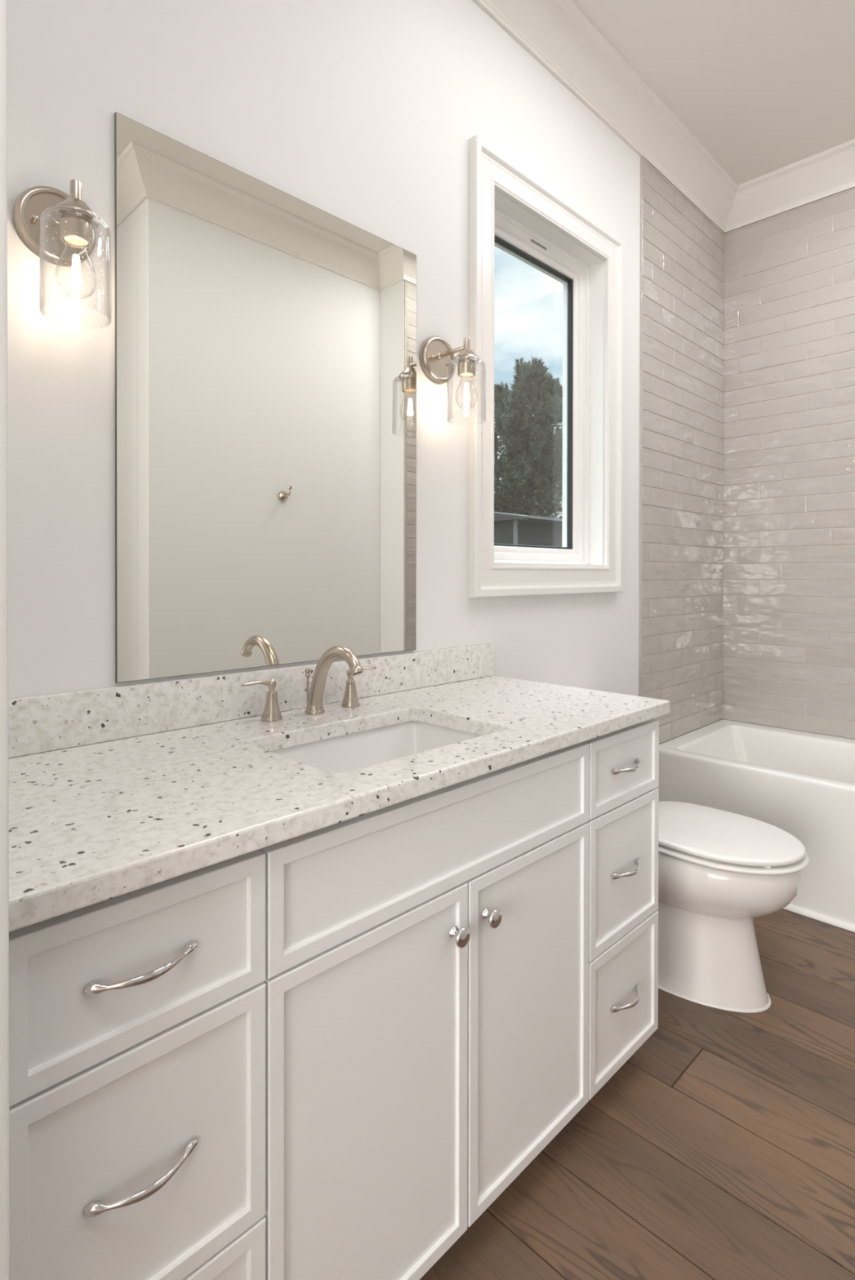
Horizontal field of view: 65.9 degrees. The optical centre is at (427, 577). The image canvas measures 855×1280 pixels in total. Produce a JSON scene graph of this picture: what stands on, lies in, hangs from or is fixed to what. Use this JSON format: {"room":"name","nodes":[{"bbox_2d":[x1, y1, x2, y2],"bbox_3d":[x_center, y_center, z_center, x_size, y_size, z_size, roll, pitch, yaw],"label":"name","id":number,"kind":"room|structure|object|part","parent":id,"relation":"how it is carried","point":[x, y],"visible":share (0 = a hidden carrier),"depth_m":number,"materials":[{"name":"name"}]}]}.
{"room":"bathroom","nodes":[
{"label":"bathroom","id":0,"kind":"room"},
{"bbox_2d":[0,0,9,1279],"bbox_3d":[-2.038,-0.314,-0.692,0.650,3.020,4.142,0,0,45],"label":"wall","id":1,"kind":"structure","parent":0,"point":[4,742],"depth_m":0.54,"materials":[{"name":"white paint"}]},
{"bbox_2d":[6,0,639,698],"bbox_3d":[-1.187,-0.321,0.718,0.140,3.020,7.580,0,0,45],"label":"wall","id":2,"kind":"structure","parent":0,"point":[366,113],"depth_m":1.53,"materials":[{"name":"white paint"}]},
{"bbox_2d":[13,179,111,326],"bbox_3d":[-0.593,-0.548,1.095,0.166,0.250,0.128,0,0,45],"label":"wall sconce","id":3,"kind":"object","parent":2,"relation":"attached to","point":[58,227],"visible":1,"depth_m":1.10,"materials":[{"name":"silver metal"}]},
{"bbox_3d":[-0.605,-0.619,1.107,0.098,0.017,0.017,0,0,45],"label":"arm","id":4,"kind":"part","parent":3,"relation":"part of","materials":[{"name":"silver metal"}]},
{"bbox_3d":[-0.570,-0.502,1.073,0.103,0.158,0.103,0,0,45],"label":"lamp shade","id":5,"kind":"part","parent":3,"relation":"part of","materials":[{"name":"clear glass"}]},
{"bbox_2d":[59,213,92,248],"bbox_3d":[-0.570,-0.563,1.072,0.047,0.036,0.047,0,0,45],"label":"socket","id":6,"kind":"object","parent":3,"relation":"attached to","point":[79,237],"depth_m":1.06,"materials":[{"name":"metal"}]},
{"bbox_3d":[-0.570,-0.623,1.072,0.017,0.036,0.017,0,0,45],"label":"stem","id":7,"kind":"part","parent":3,"relation":"part of","materials":[{"name":"silver metal"}]},
{"bbox_3d":[-0.570,-0.502,1.073,0.060,0.094,0.060,0,0,45],"label":"bulb","id":8,"kind":"part","parent":3,"relation":"part of","materials":[{"name":"clear glass"}]},
{"bbox_2d":[8,643,493,757],"bbox_3d":[-0.299,0.249,1.495,0.022,0.096,1.396,0,0,45],"label":"backsplash","id":9,"kind":"structure","parent":2,"relation":"attached to","point":[40,723],"depth_m":1.32,"materials":[{"name":"white stone"}]},
{"bbox_2d":[114,111,416,683],"bbox_3d":[-0.305,-0.333,1.497,0.006,1.056,0.772,0,0,45],"label":"wall mirror","id":10,"kind":"object","parent":2,"relation":"attached to","point":[265,339],"visible":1,"depth_m":1.42,"materials":[{"name":"clear glass"}]},
{"bbox_2d":[419,335,485,424],"bbox_3d":[0.081,-0.538,1.769,0.166,0.250,0.128,0,0,45],"label":"wall sconce","id":11,"kind":"object","parent":2,"relation":"attached to","point":[437,361],"visible":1,"depth_m":1.78,"materials":[{"name":"silver metal"}]},
{"bbox_3d":[0.069,-0.609,1.781,0.098,0.017,0.017,0,0,45],"label":"arm","id":12,"kind":"part","parent":11,"relation":"part of","materials":[{"name":"silver metal"}]},
{"bbox_3d":[0.103,-0.613,1.746,0.017,0.036,0.017,0,0,45],"label":"stem","id":13,"kind":"part","parent":11,"relation":"part of","materials":[{"name":"silver metal"}]},
{"bbox_2d":[457,359,475,377],"bbox_3d":[0.103,-0.553,1.746,0.047,0.036,0.047,0,0,45],"label":"socket","id":14,"kind":"object","parent":11,"relation":"attached to","point":[464,369],"depth_m":1.73,"materials":[{"name":"metal"}]},
{"bbox_3d":[0.103,-0.492,1.747,0.103,0.158,0.103,0,0,45],"label":"lamp shade","id":15,"kind":"part","parent":11,"relation":"part of","materials":[{"name":"clear glass"}]},
{"bbox_2d":[467,134,623,597],"bbox_3d":[0.385,-0.610,2.266,0.168,1.334,0.858,0,0,45],"label":"window","id":16,"kind":"structure","parent":2,"relation":"in","point":[589,397],"depth_m":2.34,"materials":[{"name":"paint"}]},
{"bbox_3d":[0.353,-0.610,2.296,0.081,1.130,0.653,0,0,45],"label":"sash","id":17,"kind":"part","parent":16,"relation":"part of","materials":[{"name":"white plastic"}]},
{"bbox_2d":[472,0,854,233],"bbox_3d":[-0.110,-1.749,-0.364,2.900,0.150,7.340,0,0,45],"label":"trim","id":18,"kind":"structure","parent":2,"relation":"attached to","point":[557,34],"depth_m":2.58,"materials":[{"name":"paint"}]},
{"bbox_2d":[638,156,724,744],"bbox_3d":[1.156,-0.255,2.957,0.010,2.868,0.844,0,0,45],"label":"tiled wall","id":19,"kind":"structure","parent":2,"relation":"attached to","point":[681,380],"depth_m":2.91,"materials":[{"name":"beige tile"}]},
{"bbox_2d":[419,908,854,1279],"bbox_3d":[-0.111,1.256,-0.350,3.189,0.120,7.580,0,0,45],"label":"floor","id":20,"kind":"structure","parent":0,"point":[722,1148],"depth_m":1.35,"materials":[{"name":"brown wood"}]},
{"bbox_2d":[8,719,658,1279],"bbox_3d":[-0.106,0.758,1.304,0.566,0.857,1.373,0,0,45],"label":"vanity cabinet","id":21,"kind":"object","parent":20,"relation":"on","point":[326,1053],"visible":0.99,"depth_m":0.93,"materials":[{"name":"white paint"}]},
{"bbox_3d":[-0.313,0.432,0.742,0.020,0.162,0.288,0,0,45],"label":"drawer","id":22,"kind":"part","parent":21,"relation":"part of","materials":[{"name":"white paint"}]},
{"bbox_3d":[-0.313,0.664,0.743,0.020,0.295,0.288,0,0,45],"label":"drawer","id":23,"kind":"part","parent":21,"relation":"part of","materials":[{"name":"white paint"}]},
{"bbox_3d":[-0.306,0.432,0.723,0.030,0.013,0.122,0,0,45],"label":"handle","id":24,"kind":"part","parent":21,"relation":"part of","materials":[{"name":"silver metal"}]},
{"bbox_3d":[-0.307,0.664,0.724,0.030,0.013,0.122,0,0,45],"label":"handle","id":25,"kind":"part","parent":21,"relation":"part of","materials":[{"name":"silver metal"}]},
{"bbox_3d":[-0.314,0.959,0.745,0.020,0.287,0.288,0,0,45],"label":"drawer","id":26,"kind":"part","parent":21,"relation":"part of","materials":[{"name":"white paint"}]},
{"bbox_2d":[8,675,669,932],"bbox_3d":[-0.106,0.314,1.303,0.567,0.030,1.396,0,0,45],"label":"countertop","id":27,"kind":"structure","parent":21,"relation":"on","point":[89,824],"depth_m":0.98,"materials":[{"name":"white stone"}]},
{"bbox_2d":[241,645,375,721],"bbox_3d":[-0.203,0.220,1.406,0.192,0.155,0.350,0,0,45],"label":"faucet","id":28,"kind":"object","parent":27,"relation":"on","point":[272,713],"visible":1,"depth_m":1.41,"materials":[{"name":"silver metal"}]},
{"bbox_3d":[-0.349,0.219,1.352,0.015,0.015,0.068,0,0,45],"label":"lever","id":29,"kind":"part","parent":28,"relation":"part of","materials":[{"name":"silver metal"}]},
{"bbox_3d":[-0.325,0.255,1.380,0.043,0.086,0.043,0,0,45],"label":"handle","id":30,"kind":"part","parent":28,"relation":"part of","materials":[{"name":"silver metal"}]},
{"bbox_3d":[-0.266,0.249,1.469,0.013,0.096,0.013,0,0,-18],"label":"lift rod","id":31,"kind":"part","parent":28,"relation":"part of","materials":[{"name":"silver metal"}]},
{"bbox_3d":[-0.199,0.220,1.401,0.181,0.155,0.044,0,0,45],"label":"spout","id":32,"kind":"part","parent":28,"relation":"part of","materials":[{"name":"silver metal"}]},
{"bbox_3d":[-0.177,0.254,1.528,0.043,0.086,0.043,0,0,45],"label":"handle","id":33,"kind":"part","parent":28,"relation":"part of","materials":[{"name":"silver metal"}]},
{"bbox_3d":[-0.150,0.218,1.552,0.015,0.015,0.068,0,0,45],"label":"lever","id":34,"kind":"part","parent":28,"relation":"part of","materials":[{"name":"silver metal"}]},
{"bbox_2d":[269,720,481,773],"bbox_3d":[-0.085,0.406,1.262,0.373,0.152,0.527,0,0,45],"label":"sink","id":35,"kind":"object","parent":27,"relation":"in","point":[357,750],"visible":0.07,"depth_m":1.42,"materials":[{"name":"white ceramic"}]},
{"bbox_3d":[-0.074,0.808,0.984,0.020,0.586,0.382,0,0,45],"label":"door","id":36,"kind":"part","parent":21,"relation":"part of","materials":[{"name":"white paint"}]},
{"bbox_3d":[0.052,0.587,1.082,0.030,0.032,0.032,0,0,45],"label":"knob","id":37,"kind":"part","parent":21,"relation":"part of","materials":[{"name":"silver metal"}]},
{"bbox_3d":[0.111,0.587,1.141,0.030,0.032,0.032,0,0,45],"label":"knob","id":38,"kind":"part","parent":21,"relation":"part of","materials":[{"name":"silver metal"}]},
{"bbox_3d":[0.198,0.807,1.256,0.020,0.586,0.378,0,0,45],"label":"door","id":39,"kind":"part","parent":21,"relation":"part of","materials":[{"name":"white paint"}]},
{"bbox_3d":[0.445,0.428,1.501,0.020,0.162,0.312,0,0,45],"label":"drawer","id":40,"kind":"part","parent":21,"relation":"part of","materials":[{"name":"white paint"}]},
{"bbox_3d":[0.445,0.661,1.502,0.020,0.295,0.312,0,0,45],"label":"drawer","id":41,"kind":"part","parent":21,"relation":"part of","materials":[{"name":"white paint"}]},
{"bbox_3d":[0.445,0.956,1.504,0.020,0.287,0.312,0,0,45],"label":"drawer","id":42,"kind":"part","parent":21,"relation":"part of","materials":[{"name":"white paint"}]},
{"bbox_3d":[0.458,0.956,1.491,0.030,0.013,0.122,0,0,45],"label":"handle","id":43,"kind":"part","parent":21,"relation":"part of","materials":[{"name":"silver metal"}]},
{"bbox_3d":[0.458,0.661,1.489,0.030,0.013,0.122,0,0,45],"label":"handle","id":44,"kind":"part","parent":21,"relation":"part of","materials":[{"name":"silver metal"}]},
{"bbox_3d":[0.458,0.428,1.488,0.030,0.013,0.122,0,0,45],"label":"handle","id":45,"kind":"part","parent":21,"relation":"part of","materials":[{"name":"silver metal"}]},
{"bbox_2d":[657,800,808,1013],"bbox_3d":[0.745,0.800,2.016,0.744,0.766,0.404,0,0,45],"label":"toilet","id":46,"kind":"object","parent":20,"relation":"on","point":[719,871],"visible":0.59,"depth_m":1.83,"materials":[{"name":"ceramic"}]},
{"bbox_3d":[0.830,0.743,1.931,0.486,0.018,0.372,0,0,45],"label":"lid","id":47,"kind":"part","parent":46,"relation":"part of","materials":[{"name":"plastic"}]},
{"bbox_3d":[0.835,0.765,1.926,0.488,0.014,0.380,0,0,45],"label":"seat","id":48,"kind":"part","parent":46,"relation":"part of","materials":[{"name":"plastic"}]},
{"bbox_2d":[656,719,854,924],"bbox_3d":[1.714,0.943,2.465,1.486,0.476,0.755,0,0,45],"label":"bathtub","id":49,"kind":"object","parent":20,"relation":"on","point":[800,784],"visible":0.56,"depth_m":2.48,"materials":[{"name":"ceramic"}]},
{"bbox_2d":[782,903,854,932],"bbox_3d":[1.445,1.175,2.190,1.494,0.017,0.017,0,0,45],"label":"trim","id":50,"kind":"structure","parent":49,"relation":"attached to","point":[809,913],"depth_m":2.28,"materials":[{"name":"white wood"}]},
{"bbox_2d":[572,0,854,184],"bbox_3d":[-0.117,-1.884,-0.358,3.160,0.120,7.580,0,0,45],"label":"ceiling","id":51,"kind":"structure","parent":0,"point":[765,86],"depth_m":2.37,"materials":[{"name":"paint"}]},
{"bbox_3d":[2.120,-0.329,2.686,1.756,3.020,0.120,0,0,45],"label":"wall","id":52,"kind":"structure","parent":0,"visible":0},
{"bbox_2d":[721,187,854,739],"bbox_3d":[1.986,-0.403,2.728,1.506,2.568,0.009,0,0,45],"label":"tiled wall","id":53,"kind":"structure","parent":52,"relation":"attached to","point":[788,407],"depth_m":3.04,"materials":[{"name":"beige tile"}]},
{"label":"outside","id":54,"kind":"structure","parent":0,"visible":0},
{"bbox_3d":[-32.954,1.321,54.149,119.400,0.250,150.000,0,0,45],"label":"ground","id":55,"kind":"structure","parent":54,"visible":0},
{"bbox_2d":[493,382,534,514],"bbox_3d":[5.048,-6.833,50.128,8.417,16.399,8.185,0,0,22],"label":"pine tree","id":56,"kind":"object","parent":55,"relation":"on","point":[499,390],"visible":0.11,"depth_m":49.41,"materials":[{"name":"green plant"}]},
{"bbox_2d":[493,511,561,546],"bbox_3d":[4.015,-0.240,19.950,2.630,3.450,7.300,0,0,45],"label":"neighbouring house","id":57,"kind":"structure","parent":55,"relation":"on","point":[508,528],"depth_m":17.15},
{"bbox_2d":[493,355,562,519],"bbox_3d":[4.355,-4.077,29.111,4.763,11.127,4.741,0,0,45],"label":"pine tree","id":58,"kind":"object","parent":55,"relation":"on","point":[531,379],"visible":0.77,"depth_m":28.25,"materials":[{"name":"green plant"}]},
{"bbox_2d":[513,373,562,518],"bbox_3d":[7.841,-5.849,42.484,5.453,14.526,5.084,0,0,-32],"label":"pine tree","id":59,"kind":"object","parent":55,"relation":"on","point":[558,391],"visible":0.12,"depth_m":41.99,"materials":[{"name":"green plant"}]}
]}

